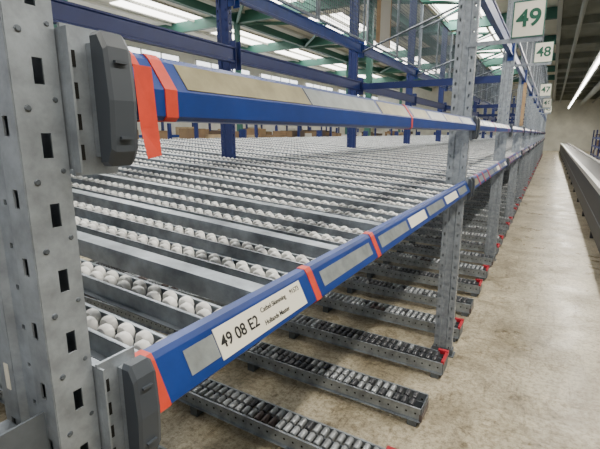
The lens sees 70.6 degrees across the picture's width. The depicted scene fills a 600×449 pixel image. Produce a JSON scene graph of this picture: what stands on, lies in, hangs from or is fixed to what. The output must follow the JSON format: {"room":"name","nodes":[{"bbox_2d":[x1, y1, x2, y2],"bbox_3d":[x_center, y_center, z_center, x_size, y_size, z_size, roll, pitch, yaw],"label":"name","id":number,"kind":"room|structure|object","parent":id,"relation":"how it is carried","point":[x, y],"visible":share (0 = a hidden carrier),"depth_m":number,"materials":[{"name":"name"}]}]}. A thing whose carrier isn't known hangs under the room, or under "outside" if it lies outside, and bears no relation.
{"room":"distribution center","nodes":[
{"label":"distribution center","id":0,"kind":"room"},
{"bbox_2d":[125,40,376,139],"bbox_3d":[-4.676,-6.937,24.962,0.100,6.200,52.000,7,14,29],"label":"wall","id":1,"kind":"structure","parent":0,"point":[184,57],"depth_m":24.57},
{"bbox_2d":[127,44,179,60],"bbox_3d":[-7.415,-6.793,19.997,0.080,2.960,4.860,7,14,29],"label":"window","id":2,"kind":"structure","parent":1,"relation":"in","point":[135,49],"depth_m":20.36,"materials":[{"name":"white"}]},
{"bbox_2d":[195,59,249,74],"bbox_3d":[-4.396,-7.880,25.068,0.080,2.960,4.860,7,14,29],"label":"window","id":3,"kind":"structure","parent":1,"relation":"in","point":[197,61],"depth_m":23.76,"materials":[{"name":"white"}]},
{"bbox_2d":[260,72,297,83],"bbox_3d":[-1.378,-8.967,30.138,0.080,2.960,4.860,7,14,29],"label":"window","id":4,"kind":"structure","parent":1,"relation":"in","point":[263,75],"depth_m":29.65,"materials":[{"name":"white"}]},
{"bbox_2d":[305,82,332,90],"bbox_3d":[1.640,-10.054,35.209,0.080,2.960,4.860,7,14,29],"label":"window","id":5,"kind":"structure","parent":1,"relation":"in","point":[309,84],"depth_m":34.73,"materials":[{"name":"white"}]},
{"bbox_2d":[80,0,517,89],"bbox_3d":[2.442,-9.026,20.278,14.370,0.090,51.800,7,14,29],"label":"roof purlins","id":6,"kind":"structure","parent":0,"point":[433,6],"depth_m":17.97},
{"bbox_2d":[0,151,599,448],"bbox_3d":[5.739,-2.586,19.696,24.000,0.100,52.000,7,14,29],"label":"floor","id":7,"kind":"structure","parent":0,"point":[523,372],"depth_m":2.92,"materials":[{"name":"concrete"}]},
{"bbox_2d":[0,0,100,448],"bbox_3d":[-0.325,-0.688,0.349,0.171,4.301,0.089,7,14,29],"label":"upright","id":8,"kind":"object","parent":7,"relation":"on","point":[45,345],"visible":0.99,"depth_m":0.47,"materials":[{"name":"metal"}]},
{"bbox_2d":[3,363,11,389],"bbox_3d":[-0.367,0.190,0.531,0.009,0.035,0.001,7,14,29],"label":"sticker","id":9,"kind":"object","parent":8,"relation":"attached to","point":[6,371],"visible":1,"depth_m":0.53,"materials":[{"name":"white paper"}]},
{"bbox_2d":[0,411,49,448],"bbox_3d":[-2.603,0.183,0.300,3.803,0.363,2.634,7,14,29],"label":"shelf","id":10,"kind":"object","parent":8,"relation":"attached to","point":[32,433],"visible":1,"depth_m":0.48,"materials":[{"name":"metal"}]},
{"bbox_2d":[54,22,477,175],"bbox_3d":[0.412,-0.370,1.569,0.100,0.158,2.639,7,14,29],"label":"beam","id":11,"kind":"structure","parent":8,"relation":"attached to","point":[107,88],"depth_m":0.52,"materials":[{"name":"blue metal"}]},
{"bbox_2d":[92,177,472,448],"bbox_3d":[0.411,0.009,1.651,0.098,0.158,2.639,7,14,29],"label":"beam","id":12,"kind":"structure","parent":8,"relation":"attached to","point":[132,388],"depth_m":0.68,"materials":[{"name":"blue metal"}]},
{"bbox_2d":[221,315,259,345],"bbox_3d":[-0.102,0.183,0.730,0.010,0.020,0.103,7,14,29],"label":"label text","id":13,"kind":"object","parent":12,"relation":"attached to","point":[224,341],"visible":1,"depth_m":0.73,"materials":[{"name":"black"}]},
{"bbox_2d":[70,146,451,363],"bbox_3d":[-1.250,-0.304,2.574,3.803,0.363,2.634,7,14,29],"label":"shelf","id":14,"kind":"object","parent":12,"relation":"attached to","point":[220,229],"visible":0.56,"depth_m":1.43,"materials":[{"name":"metal"}]},
{"bbox_2d":[0,380,165,448],"bbox_3d":[-1.489,0.978,2.365,3.806,0.197,0.172,7,14,29],"label":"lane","id":15,"kind":"object","parent":7,"relation":"on","point":[1,392],"visible":0.01,"depth_m":2.38,"materials":[{"name":"metal"}]},
{"bbox_2d":[216,0,235,158],"bbox_3d":[-0.631,-1.231,3.598,0.171,4.001,0.089,7,14,29],"label":"upright","id":16,"kind":"object","parent":7,"relation":"on","point":[223,17],"visible":0.19,"depth_m":3.53,"materials":[{"name":"blue metal"}]},
{"bbox_2d":[233,0,362,56],"bbox_3d":[0.144,-2.108,4.540,0.063,0.220,2.633,7,14,29],"label":"beam","id":17,"kind":"structure","parent":16,"relation":"attached to","point":[270,8],"depth_m":4.28,"materials":[{"name":"blue metal"}]},
{"bbox_2d":[276,0,318,19],"bbox_3d":[-0.139,-2.599,3.824,0.024,1.124,1.294,7,14,29],"label":"mesh panel","id":18,"kind":"object","parent":17,"relation":"attached to","point":[285,2],"visible":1,"depth_m":4.24,"materials":[{"name":"metal"}]},
{"bbox_2d":[318,0,365,41],"bbox_3d":[0.520,-2.837,4.931,0.024,1.124,1.294,7,14,29],"label":"mesh panel","id":19,"kind":"object","parent":17,"relation":"attached to","point":[363,10],"visible":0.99,"depth_m":5.05,"materials":[{"name":"metal"}]},
{"bbox_2d":[235,42,361,94],"bbox_3d":[0.144,-1.639,4.640,0.063,0.220,2.633,7,14,29],"label":"beam","id":20,"kind":"structure","parent":16,"relation":"attached to","point":[247,58],"depth_m":4.21,"materials":[{"name":"blue metal"}]},
{"bbox_2d":[139,122,339,137],"bbox_3d":[-5.125,-4.303,17.926,1.080,4.000,29.780,7,14,29],"label":"cardboard boxes","id":21,"kind":"object","parent":7,"relation":"on","point":[162,123],"visible":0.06,"depth_m":20.44,"materials":[{"name":"cardboard"}]},
{"bbox_2d":[84,294,428,426],"bbox_3d":[-0.956,0.786,3.260,3.807,0.197,0.172,7,14,29],"label":"lane","id":22,"kind":"object","parent":7,"relation":"on","point":[412,405],"visible":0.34,"depth_m":2.58,"materials":[{"name":"metal"}]},
{"bbox_2d":[89,260,448,378],"bbox_3d":[-0.689,0.690,3.708,3.806,0.197,0.172,7,14,29],"label":"lane","id":23,"kind":"object","parent":7,"relation":"on","point":[433,361],"visible":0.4,"depth_m":3.02,"materials":[{"name":"metal"}]},
{"bbox_2d":[138,123,416,139],"bbox_3d":[0.202,-3.077,17.384,1.080,1.830,29.780,7,14,29],"label":"storage rack","id":24,"kind":"object","parent":7,"relation":"on","point":[188,133],"visible":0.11,"depth_m":13.90,"materials":[{"name":"blue metal"}]},
{"bbox_2d":[178,378,395,448],"bbox_3d":[-1.223,0.882,2.812,3.806,0.197,0.172,7,14,29],"label":"lane","id":25,"kind":"object","parent":7,"relation":"on","point":[211,393],"visible":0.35,"depth_m":2.18,"materials":[{"name":"metal"}]},
{"bbox_2d":[347,0,358,147],"bbox_3d":[0.722,-1.719,5.871,0.171,4.001,0.089,7,14,29],"label":"upright","id":26,"kind":"object","parent":7,"relation":"on","point":[353,56],"visible":0.36,"depth_m":5.76,"materials":[{"name":"blue metal"}]},
{"bbox_2d":[360,78,415,105],"bbox_3d":[1.497,-2.126,6.913,0.063,0.220,2.633,7,14,29],"label":"beam","id":27,"kind":"structure","parent":26,"relation":"attached to","point":[389,93],"depth_m":6.92,"materials":[{"name":"blue metal"}]},
{"bbox_2d":[360,42,416,78],"bbox_3d":[1.497,-2.596,6.813,0.063,0.220,2.633,7,14,29],"label":"beam","id":28,"kind":"structure","parent":26,"relation":"attached to","point":[372,53],"depth_m":6.59,"materials":[{"name":"blue metal"}]},
{"bbox_2d":[366,0,399,57],"bbox_3d":[1.214,-3.087,6.097,0.024,1.124,1.294,7,14,29],"label":"mesh panel","id":29,"kind":"object","parent":28,"relation":"attached to","point":[394,42],"visible":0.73,"depth_m":6.15,"materials":[{"name":"metal"}]},
{"bbox_2d":[376,0,391,47],"bbox_3d":[1.186,-3.005,5.953,0.050,0.920,0.460,7,14,29],"label":"board","id":30,"kind":"object","parent":29,"relation":"attached to","point":[384,7],"visible":1,"depth_m":5.93,"materials":[{"name":"beige"}]},
{"bbox_2d":[397,0,422,68],"bbox_3d":[1.873,-3.324,7.204,0.024,1.124,1.294,7,14,29],"label":"mesh panel","id":31,"kind":"object","parent":28,"relation":"attached to","point":[403,3],"visible":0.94,"depth_m":7.25,"materials":[{"name":"metal"}]},
{"bbox_2d":[314,291,463,341],"bbox_3d":[-0.403,0.586,4.190,3.806,0.197,0.172,7,14,29],"label":"lane","id":32,"kind":"object","parent":7,"relation":"on","point":[423,321],"visible":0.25,"depth_m":3.52,"materials":[{"name":"metal"}]},
{"bbox_2d":[338,275,473,316],"bbox_3d":[-0.136,0.490,4.638,3.807,0.197,0.172,7,14,29],"label":"lane","id":33,"kind":"object","parent":7,"relation":"on","point":[465,305],"visible":0.33,"depth_m":3.97,"materials":[{"name":"metal"}]},
{"bbox_2d":[403,0,417,143],"bbox_3d":[2.075,-2.206,8.144,0.171,4.001,0.089,7,14,29],"label":"upright","id":34,"kind":"object","parent":7,"relation":"on","point":[406,137],"visible":0.24,"depth_m":7.97,"materials":[{"name":"blue metal"}]},
{"bbox_2d":[415,94,445,111],"bbox_3d":[2.850,-2.614,9.187,0.063,0.220,2.633,7,14,29],"label":"beam","id":35,"kind":"structure","parent":34,"relation":"attached to","point":[421,101],"depth_m":9.06,"materials":[{"name":"blue metal"}]},
{"bbox_2d":[414,69,446,90],"bbox_3d":[2.850,-3.083,9.086,0.063,0.220,2.633,7,14,29],"label":"beam","id":36,"kind":"structure","parent":34,"relation":"attached to","point":[424,76],"depth_m":8.50,"materials":[{"name":"blue metal"}]},
{"bbox_2d":[419,4,439,76],"bbox_3d":[2.567,-3.574,8.370,0.024,1.124,1.294,7,14,29],"label":"mesh panel","id":37,"kind":"object","parent":36,"relation":"attached to","point":[424,5],"visible":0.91,"depth_m":8.31,"materials":[{"name":"metal"}]},
{"bbox_2d":[436,21,451,78],"bbox_3d":[3.226,-3.811,9.477,0.024,1.124,1.294,7,14,29],"label":"mesh panel","id":38,"kind":"object","parent":36,"relation":"attached to","point":[443,68],"visible":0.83,"depth_m":9.47,"materials":[{"name":"metal"}]},
{"bbox_2d":[360,262,482,296],"bbox_3d":[0.131,0.394,5.086,3.806,0.197,0.172,7,14,29],"label":"lane","id":39,"kind":"object","parent":7,"relation":"on","point":[474,287],"visible":0.3,"depth_m":4.42,"materials":[{"name":"metal"}]},
{"bbox_2d":[377,251,488,280],"bbox_3d":[0.397,0.298,5.534,3.806,0.197,0.172,7,14,29],"label":"lane","id":40,"kind":"object","parent":7,"relation":"on","point":[482,272],"visible":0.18,"depth_m":4.88,"materials":[{"name":"metal"}]},
{"bbox_2d":[435,27,447,141],"bbox_3d":[3.428,-2.693,10.418,0.171,4.001,0.089,7,14,29],"label":"upright","id":41,"kind":"object","parent":7,"relation":"on","point":[441,90],"visible":0.27,"depth_m":10.30,"materials":[{"name":"blue metal"}]},
{"bbox_2d":[391,242,494,267],"bbox_3d":[0.664,0.202,5.981,3.807,0.197,0.172,7,14,29],"label":"lane","id":42,"kind":"object","parent":7,"relation":"on","point":[401,247],"visible":0.27,"depth_m":5.32,"materials":[{"name":"metal"}]},
{"bbox_2d":[403,233,499,255],"bbox_3d":[0.950,0.099,6.463,3.806,0.197,0.172,7,14,29],"label":"lane","id":43,"kind":"object","parent":7,"relation":"on","point":[412,238],"visible":0.17,"depth_m":5.84,"materials":[{"name":"metal"}]},
{"bbox_2d":[431,0,480,357],"bbox_3d":[1.028,-1.175,2.622,0.171,4.301,0.089,7,14,29],"label":"upright","id":44,"kind":"object","parent":7,"relation":"on","point":[464,58],"visible":0.88,"depth_m":2.78,"materials":[{"name":"metal"}]},
{"bbox_2d":[465,158,508,199],"bbox_3d":[1.764,-0.478,3.925,0.098,0.158,2.639,7,14,29],"label":"beam","id":45,"kind":"structure","parent":44,"relation":"attached to","point":[481,177],"depth_m":3.53,"materials":[{"name":"blue metal"}]},
{"bbox_2d":[138,138,497,183],"bbox_3d":[0.103,-0.791,4.847,3.803,0.363,2.634,7,14,29],"label":"shelf","id":46,"kind":"object","parent":45,"relation":"attached to","point":[417,167],"visible":0.82,"depth_m":4.21,"materials":[{"name":"metal"}]},
{"bbox_2d":[470,116,511,140],"bbox_3d":[1.764,-0.858,3.843,0.098,0.158,2.639,7,14,29],"label":"beam","id":47,"kind":"structure","parent":44,"relation":"attached to","point":[485,126],"depth_m":3.43,"materials":[{"name":"blue metal"}]},
{"bbox_2d":[481,0,514,60],"bbox_3d":[1.725,-1.730,3.679,0.063,0.220,2.633,7,14,29],"label":"beam","id":48,"kind":"structure","parent":44,"relation":"attached to","point":[490,8],"depth_m":3.54,"materials":[{"name":"blue metal"}]},
{"bbox_2d":[467,0,547,47],"bbox_3d":[1.200,-1.174,2.479,0.408,0.221,0.015,7,14,29],"label":"number sign","id":49,"kind":"object","parent":44,"relation":"attached to","point":[529,16],"visible":1,"depth_m":2.42,"materials":[{"name":"plastic"}]},
{"bbox_2d":[413,226,503,246],"bbox_3d":[1.217,0.003,6.911,3.806,0.197,0.172,7,14,29],"label":"lane","id":50,"kind":"object","parent":7,"relation":"on","point":[470,236],"visible":0.2,"depth_m":6.18,"materials":[{"name":"metal"}]},
{"bbox_2d":[423,220,506,238],"bbox_3d":[1.484,-0.093,7.359,3.807,0.197,0.172,7,14,29],"label":"lane","id":51,"kind":"object","parent":7,"relation":"on","point":[434,224],"visible":0.14,"depth_m":6.63,"materials":[{"name":"metal"}]},
{"bbox_2d":[430,215,509,229],"bbox_3d":[1.750,-0.189,7.807,3.806,0.197,0.172,7,14,29],"label":"lane","id":52,"kind":"object","parent":7,"relation":"on","point":[501,225],"visible":0.16,"depth_m":7.07,"materials":[{"name":"metal"}]},
{"bbox_2d":[438,212,512,223],"bbox_3d":[2.017,-0.285,8.255,3.806,0.197,0.172,7,14,29],"label":"lane","id":53,"kind":"object","parent":7,"relation":"on","point":[465,215],"visible":0.15,"depth_m":7.52,"materials":[{"name":"metal"}]},
{"bbox_2d":[481,70,490,138],"bbox_3d":[7.487,-4.155,17.237,0.171,4.001,0.089,7,14,29],"label":"upright","id":54,"kind":"object","parent":7,"relation":"on","point":[485,109],"visible":0.09,"depth_m":17.19,"materials":[{"name":"blue metal"}]},
{"bbox_3d":[6.909,-4.545,15.906,0.063,0.220,2.633,7,14,29],"label":"beam","id":55,"kind":"structure","parent":54,"relation":"attached to","visible":0},
{"bbox_2d":[481,65,488,99],"bbox_3d":[6.626,-5.036,15.190,0.024,1.124,1.294,7,14,29],"label":"mesh panel","id":56,"kind":"object","parent":55,"relation":"attached to","point":[483,97],"visible":0.69,"depth_m":15.19,"materials":[{"name":"metal"}]},
{"bbox_2d":[486,70,492,102],"bbox_3d":[7.285,-5.273,16.297,0.024,1.124,1.294,7,14,29],"label":"mesh panel","id":57,"kind":"object","parent":55,"relation":"attached to","point":[489,91],"visible":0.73,"depth_m":16.40,"materials":[{"name":"metal"}]},
{"bbox_2d":[464,207,514,218],"bbox_3d":[2.304,-0.388,8.736,3.807,0.197,0.172,7,14,29],"label":"lane","id":58,"kind":"object","parent":7,"relation":"on","point":[466,210],"visible":0.11,"depth_m":8.04,"materials":[{"name":"metal"}]},
{"bbox_2d":[460,200,518,209],"bbox_3d":[2.837,-0.580,9.632,3.806,0.197,0.172,7,14,29],"label":"lane","id":59,"kind":"object","parent":7,"relation":"on","point":[466,201],"visible":0.2,"depth_m":8.98,"materials":[{"name":"metal"}]},
{"bbox_2d":[464,203,516,213],"bbox_3d":[2.570,-0.484,9.184,3.806,0.197,0.172,7,14,29],"label":"lane","id":60,"kind":"object","parent":7,"relation":"on","point":[473,206],"visible":0.18,"depth_m":8.50,"materials":[{"name":"metal"}]},
{"bbox_2d":[489,109,494,137],"bbox_3d":[8.841,-4.643,19.511,0.171,4.001,0.089,7,14,29],"label":"upright","id":61,"kind":"object","parent":7,"relation":"on","point":[493,110],"visible":0.11,"depth_m":19.47,"materials":[{"name":"blue metal"}]},
{"bbox_3d":[8.262,-5.032,18.179,0.063,0.220,2.633,7,14,29],"label":"beam","id":62,"kind":"structure","parent":61,"relation":"attached to","visible":0},
{"bbox_2d":[490,74,495,103],"bbox_3d":[7.979,-5.523,17.463,0.024,1.124,1.294,7,14,29],"label":"mesh panel","id":63,"kind":"object","parent":62,"relation":"attached to","point":[493,93],"visible":0.66,"depth_m":17.48,"materials":[{"name":"metal"}]},
{"bbox_2d":[470,197,519,205],"bbox_3d":[3.104,-0.676,10.080,3.807,0.197,0.172,7,14,29],"label":"lane","id":64,"kind":"object","parent":7,"relation":"on","point":[473,198],"visible":0.2,"depth_m":9.43,"materials":[{"name":"metal"}]},
{"bbox_2d":[473,194,521,202],"bbox_3d":[3.370,-0.772,10.528,3.806,0.197,0.172,7,14,29],"label":"lane","id":65,"kind":"object","parent":7,"relation":"on","point":[475,195],"visible":0.12,"depth_m":9.85,"materials":[{"name":"metal"}]},
{"bbox_2d":[484,0,520,260],"bbox_3d":[2.381,-1.663,4.895,0.171,4.301,0.089,7,14,29],"label":"upright","id":66,"kind":"object","parent":7,"relation":"on","point":[506,83],"visible":0.77,"depth_m":5.03,"materials":[{"name":"metal"}]},
{"bbox_2d":[363,5,457,52],"bbox_3d":[1.556,-2.888,5.124,1.789,1.427,0.028,7,14,29],"label":"brace","id":67,"kind":"object","parent":66,"relation":"attached to","point":[455,7],"visible":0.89,"depth_m":5.30,"materials":[{"name":"metal"}]},
{"bbox_2d":[361,75,500,89],"bbox_3d":[1.558,-1.783,5.360,1.785,0.080,0.032,7,14,29],"label":"beam","id":68,"kind":"structure","parent":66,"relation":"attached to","point":[482,79],"depth_m":5.35,"materials":[{"name":"blue metal"}]},
{"bbox_2d":[504,150,521,170],"bbox_3d":[3.117,-0.966,6.198,0.098,0.158,2.639,7,14,29],"label":"beam","id":69,"kind":"structure","parent":66,"relation":"attached to","point":[518,154],"depth_m":6.17,"materials":[{"name":"blue metal"}]},
{"bbox_2d":[248,137,514,160],"bbox_3d":[1.456,-1.279,7.120,3.803,0.363,2.634,7,14,29],"label":"shelf","id":70,"kind":"object","parent":69,"relation":"attached to","point":[486,155],"visible":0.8,"depth_m":6.76,"materials":[{"name":"metal"}]},
{"bbox_2d":[508,124,524,136],"bbox_3d":[3.117,-1.345,6.116,0.098,0.158,2.639,7,14,29],"label":"beam","id":71,"kind":"structure","parent":66,"relation":"attached to","point":[520,130],"depth_m":6.24,"materials":[{"name":"blue metal"}]},
{"bbox_2d":[514,50,526,83],"bbox_3d":[3.078,-2.217,5.953,0.063,0.220,2.633,7,14,29],"label":"beam","id":72,"kind":"structure","parent":66,"relation":"attached to","point":[522,72],"depth_m":6.11,"materials":[{"name":"blue metal"}]},
{"bbox_2d":[517,0,527,59],"bbox_3d":[2.800,-2.717,5.232,0.024,1.124,1.294,7,14,29],"label":"mesh panel","id":73,"kind":"object","parent":72,"relation":"attached to","point":[522,46],"visible":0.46,"depth_m":5.49,"materials":[{"name":"metal"}]},
{"bbox_2d":[524,41,532,71],"bbox_3d":[3.459,-2.954,6.339,0.024,1.124,1.294,7,14,29],"label":"mesh panel","id":74,"kind":"object","parent":72,"relation":"attached to","point":[529,44],"visible":0.35,"depth_m":6.55,"materials":[{"name":"metal"}]},
{"bbox_2d":[509,41,554,66],"bbox_3d":[2.561,-1.885,4.700,0.426,0.236,0.015,7,14,29],"label":"number sign","id":75,"kind":"object","parent":66,"relation":"attached to","point":[543,53],"visible":1,"depth_m":4.64,"materials":[{"name":"plastic"}]},
{"bbox_2d":[505,55,527,222],"bbox_3d":[3.734,-2.150,7.168,0.171,4.301,0.091,7,14,29],"label":"upright","id":76,"kind":"object","parent":7,"relation":"on","point":[516,142],"depth_m":7.31,"materials":[{"name":"metal"}]},
{"bbox_2d":[413,10,490,76],"bbox_3d":[2.909,-3.376,7.397,1.789,1.427,0.028,7,14,29],"label":"brace","id":77,"kind":"object","parent":76,"relation":"attached to","point":[457,10],"visible":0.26,"depth_m":7.63,"materials":[{"name":"metal"}]},
{"bbox_2d":[519,146,529,158],"bbox_3d":[4.470,-1.453,8.471,0.098,0.158,2.639,7,14,29],"label":"beam","id":78,"kind":"structure","parent":76,"relation":"attached to","point":[526,149],"depth_m":8.74,"materials":[{"name":"blue metal"}]},
{"bbox_2d":[323,136,523,151],"bbox_3d":[2.809,-1.766,9.393,3.803,0.363,2.634,7,14,29],"label":"shelf","id":79,"kind":"object","parent":78,"relation":"attached to","point":[367,138],"visible":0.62,"depth_m":9.12,"materials":[{"name":"metal"}]},
{"bbox_2d":[527,77,532,95],"bbox_3d":[4.431,-2.704,8.226,0.063,0.220,2.633,7,14,29],"label":"beam","id":80,"kind":"structure","parent":76,"relation":"attached to","point":[529,86],"depth_m":8.57,"materials":[{"name":"blue metal"}]},
{"bbox_2d":[529,41,536,80],"bbox_3d":[4.153,-3.204,7.505,0.024,1.124,1.294,7,14,29],"label":"mesh panel","id":81,"kind":"object","parent":80,"relation":"attached to","point":[531,73],"visible":0.3,"depth_m":7.51,"materials":[{"name":"metal"}]},
{"bbox_2d":[526,83,551,97],"bbox_3d":[3.913,-2.206,7.009,0.424,0.221,0.015,7,14,29],"label":"number sign","id":82,"kind":"object","parent":76,"relation":"attached to","point":[545,89],"visible":1,"depth_m":6.95,"materials":[{"name":"plastic"}]},
{"bbox_2d":[516,75,533,201],"bbox_3d":[5.088,-2.638,9.442,0.171,4.301,0.089,7,14,29],"label":"upright","id":83,"kind":"object","parent":7,"relation":"on","point":[520,181],"visible":0.45,"depth_m":9.60,"materials":[{"name":"metal"}]},
{"bbox_2d":[446,103,525,108],"bbox_3d":[4.264,-2.758,9.906,1.785,0.080,0.032,7,14,29],"label":"brace","id":84,"kind":"object","parent":83,"relation":"attached to","point":[487,105],"visible":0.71,"depth_m":9.84,"materials":[{"name":"blue metal"}]},
{"bbox_2d":[529,98,551,108],"bbox_3d":[5.266,-2.645,9.293,0.424,0.221,0.015,7,14,29],"label":"number sign","id":85,"kind":"object","parent":83,"relation":"attached to","point":[547,102],"visible":1,"depth_m":9.23,"materials":[{"name":"plastic"}]},
{"bbox_2d":[527,98,539,176],"bbox_3d":[7.794,-3.612,13.988,0.171,4.301,0.089,7,14,29],"label":"upright","id":86,"kind":"object","parent":7,"relation":"on","point":[537,110],"visible":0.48,"depth_m":14.16,"materials":[{"name":"metal"}]},
{"bbox_2d":[523,27,544,185],"bbox_3d":[6.441,-3.125,11.715,0.171,4.301,0.089,7,14,29],"label":"upright","id":87,"kind":"object","parent":7,"relation":"on","point":[532,119],"visible":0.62,"depth_m":11.85,"materials":[{"name":"metal"}]},
{"bbox_2d":[531,65,545,170],"bbox_3d":[9.147,-4.099,16.262,0.171,4.301,0.089,7,14,29],"label":"upright","id":88,"kind":"object","parent":7,"relation":"on","point":[539,115],"visible":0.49,"depth_m":16.41,"materials":[{"name":"metal"}]},
{"bbox_2d":[535,67,547,166],"bbox_3d":[10.500,-4.587,18.535,0.171,4.301,0.089,7,14,29],"label":"upright","id":89,"kind":"object","parent":7,"relation":"on","point":[540,121],"visible":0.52,"depth_m":18.63,"materials":[{"name":"metal"}]},
{"bbox_2d":[559,143,599,253],"bbox_3d":[11.745,-2.723,18.163,0.570,0.810,40.500,7,14,29],"label":"conveyor","id":90,"kind":"object","parent":7,"relation":"on","point":[583,170],"visible":1,"depth_m":8.82,"materials":[{"name":"grey"}]},
{"bbox_2d":[590,130,599,159],"bbox_3d":[13.645,-2.987,17.034,1.080,1.800,32.480,7,14,29],"label":"storage rack","id":91,"kind":"object","parent":7,"relation":"on","point":[596,144],"visible":0.97,"depth_m":28.60,"materials":[{"name":"blue metal"}]},
{"bbox_3d":[4.781,-3.181,12.691,0.171,4.001,0.089,7,14,29],"label":"upright","id":92,"kind":"object","parent":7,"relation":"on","visible":0},
{"bbox_2d":[473,96,479,103],"bbox_3d":[5.556,-4.058,13.633,0.063,0.220,2.633,7,14,29],"label":"beam","id":93,"kind":"structure","parent":92,"relation":"attached to","point":[475,99],"depth_m":14.22,"materials":[{"name":"blue metal"}]},
{"bbox_2d":[475,59,483,98],"bbox_3d":[5.932,-4.786,14.024,0.024,1.124,1.294,7,14,29],"label":"mesh panel","id":94,"kind":"object","parent":93,"relation":"attached to","point":[479,61],"visible":0.63,"depth_m":14.05,"materials":[{"name":"metal"}]},
{"bbox_3d":[4.203,-3.570,11.359,0.063,0.220,2.633,7,14,29],"label":"beam","id":95,"kind":"structure","parent":92,"relation":"attached to","visible":0},
{"bbox_2d":[449,34,455,77],"bbox_3d":[3.920,-4.061,10.643,0.024,1.124,1.294,7,14,29],"label":"mesh panel","id":96,"kind":"object","parent":95,"relation":"attached to","point":[453,35],"visible":0.2,"depth_m":10.21,"materials":[{"name":"metal"}]},
{"bbox_3d":[-1.984,-0.744,1.325,0.171,4.001,0.089,7,14,29],"label":"upright","id":97,"kind":"object","parent":7,"relation":"on","visible":0},
{"bbox_2d":[51,0,236,68],"bbox_3d":[-1.210,-1.152,2.367,0.063,0.220,2.633,7,14,29],"label":"beam","id":98,"kind":"structure","parent":97,"relation":"attached to","point":[63,11],"depth_m":2.68,"materials":[{"name":"blue metal"}]},
{"bbox_2d":[53,0,557,135],"bbox_3d":[2.250,-5.900,20.175,16.600,6.180,53.300,7,14,29],"label":"roof","id":99,"kind":"structure","parent":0,"point":[251,19],"depth_m":18.85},
{"bbox_2d":[68,0,557,88],"bbox_3d":[5.739,-8.746,18.375,24.000,0.100,52.000,7,14,29],"label":"ceiling","id":100,"kind":"structure","parent":0,"point":[550,25],"depth_m":18.48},
{"bbox_2d":[109,0,204,23],"bbox_3d":[-5.064,-8.366,16.959,1.720,0.050,4.600,7,14,29],"label":"skylight","id":101,"kind":"object","parent":100,"relation":"attached to","point":[121,4],"visible":0.5,"depth_m":16.34,"materials":[{"name":"white"}]},
{"bbox_2d":[210,29,277,45],"bbox_3d":[-2.348,-9.344,21.523,1.720,0.050,4.600,7,14,29],"label":"skylight","id":102,"kind":"object","parent":100,"relation":"attached to","point":[242,32],"visible":0.33,"depth_m":21.15,"materials":[{"name":"white"}]},
{"bbox_2d":[274,49,325,59],"bbox_3d":[0.369,-10.322,26.086,1.720,0.050,4.600,7,14,29],"label":"skylight","id":103,"kind":"object","parent":100,"relation":"attached to","point":[285,53],"visible":0.5,"depth_m":25.43,"materials":[{"name":"white"}]},
{"bbox_2d":[309,12,365,33],"bbox_3d":[2.147,-8.796,18.965,1.720,0.050,4.600,7,14,29],"label":"skylight","id":104,"kind":"object","parent":100,"relation":"attached to","point":[340,14],"visible":0.14,"depth_m":17.94,"materials":[{"name":"white"}]},
{"bbox_2d":[319,63,358,70],"bbox_3d":[3.085,-11.301,30.649,1.720,0.050,4.600,7,14,29],"label":"skylight","id":105,"kind":"object","parent":100,"relation":"attached to","point":[332,67],"visible":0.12,"depth_m":29.98,"materials":[{"name":"white"}]},
{"bbox_2d":[427,4,485,20],"bbox_3d":[6.295,-8.290,16.604,1.720,0.050,4.600,7,14,29],"label":"skylight","id":106,"kind":"object","parent":100,"relation":"attached to","point":[442,7],"visible":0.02,"depth_m":16.21,"materials":[{"name":"white"}]},
{"bbox_2d":[453,27,498,41],"bbox_3d":[9.011,-9.268,21.167,1.720,0.050,4.600,7,14,29],"label":"skylight","id":107,"kind":"object","parent":100,"relation":"attached to","point":[484,29],"visible":0.12,"depth_m":20.50,"materials":[{"name":"white"}]},
{"bbox_2d":[477,49,505,58],"bbox_3d":[11.728,-10.246,25.731,1.720,0.050,4.600,7,14,29],"label":"skylight","id":108,"kind":"object","parent":100,"relation":"attached to","point":[482,55],"visible":0.07,"depth_m":25.43,"materials":[{"name":"white"}]},
{"bbox_2d":[376,81,599,150],"bbox_3d":[18.843,-10.386,41.050,24.000,6.200,0.100,7,14,29],"label":"wall","id":109,"kind":"structure","parent":0,"point":[575,125],"depth_m":38.38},
{"bbox_2d":[554,0,599,101],"bbox_3d":[12.995,-6.199,14.603,7.190,0.400,51.800,7,14,29],"label":"deck","id":110,"kind":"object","parent":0,"point":[568,11],"visible":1,"depth_m":14.94,"materials":[{"name":"grey"}]},
{"bbox_2d":[559,0,599,105],"bbox_3d":[11.811,-5.832,15.386,3.550,0.644,50.000,7,14,29],"label":"ceiling pipes","id":111,"kind":"object","parent":110,"relation":"attached to","point":[596,88],"visible":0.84,"depth_m":17.09,"materials":[{"name":"grey"}]},
{"bbox_2d":[567,43,599,108],"bbox_3d":[11.357,-6.128,16.794,0.180,1.054,40.030,7,14,29],"label":"fluorescent lights","id":112,"kind":"object","parent":110,"relation":"hanging from","point":[596,62],"visible":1,"depth_m":15.48,"materials":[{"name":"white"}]},
{"bbox_3d":[5.823,-1.940,10.744,0.098,0.158,2.639,7,14,29],"label":"beam","id":113,"kind":"structure","parent":0,"visible":0},
{"bbox_2d":[372,136,529,147],"bbox_3d":[4.162,-2.253,11.667,3.803,0.363,2.634,7,14,29],"label":"shelf","id":114,"kind":"object","parent":113,"relation":"attached to","point":[399,137],"visible":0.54,"depth_m":11.46,"materials":[{"name":"metal"}]},
{"bbox_3d":[7.177,-2.428,13.017,0.098,0.158,2.639,7,14,29],"label":"beam","id":115,"kind":"structure","parent":0,"visible":0},
{"bbox_2d":[410,135,532,144],"bbox_3d":[5.515,-2.741,13.940,3.803,0.363,2.634,7,14,29],"label":"shelf","id":116,"kind":"object","parent":115,"relation":"attached to","point":[477,140],"visible":0.36,"depth_m":13.74,"materials":[{"name":"metal"}]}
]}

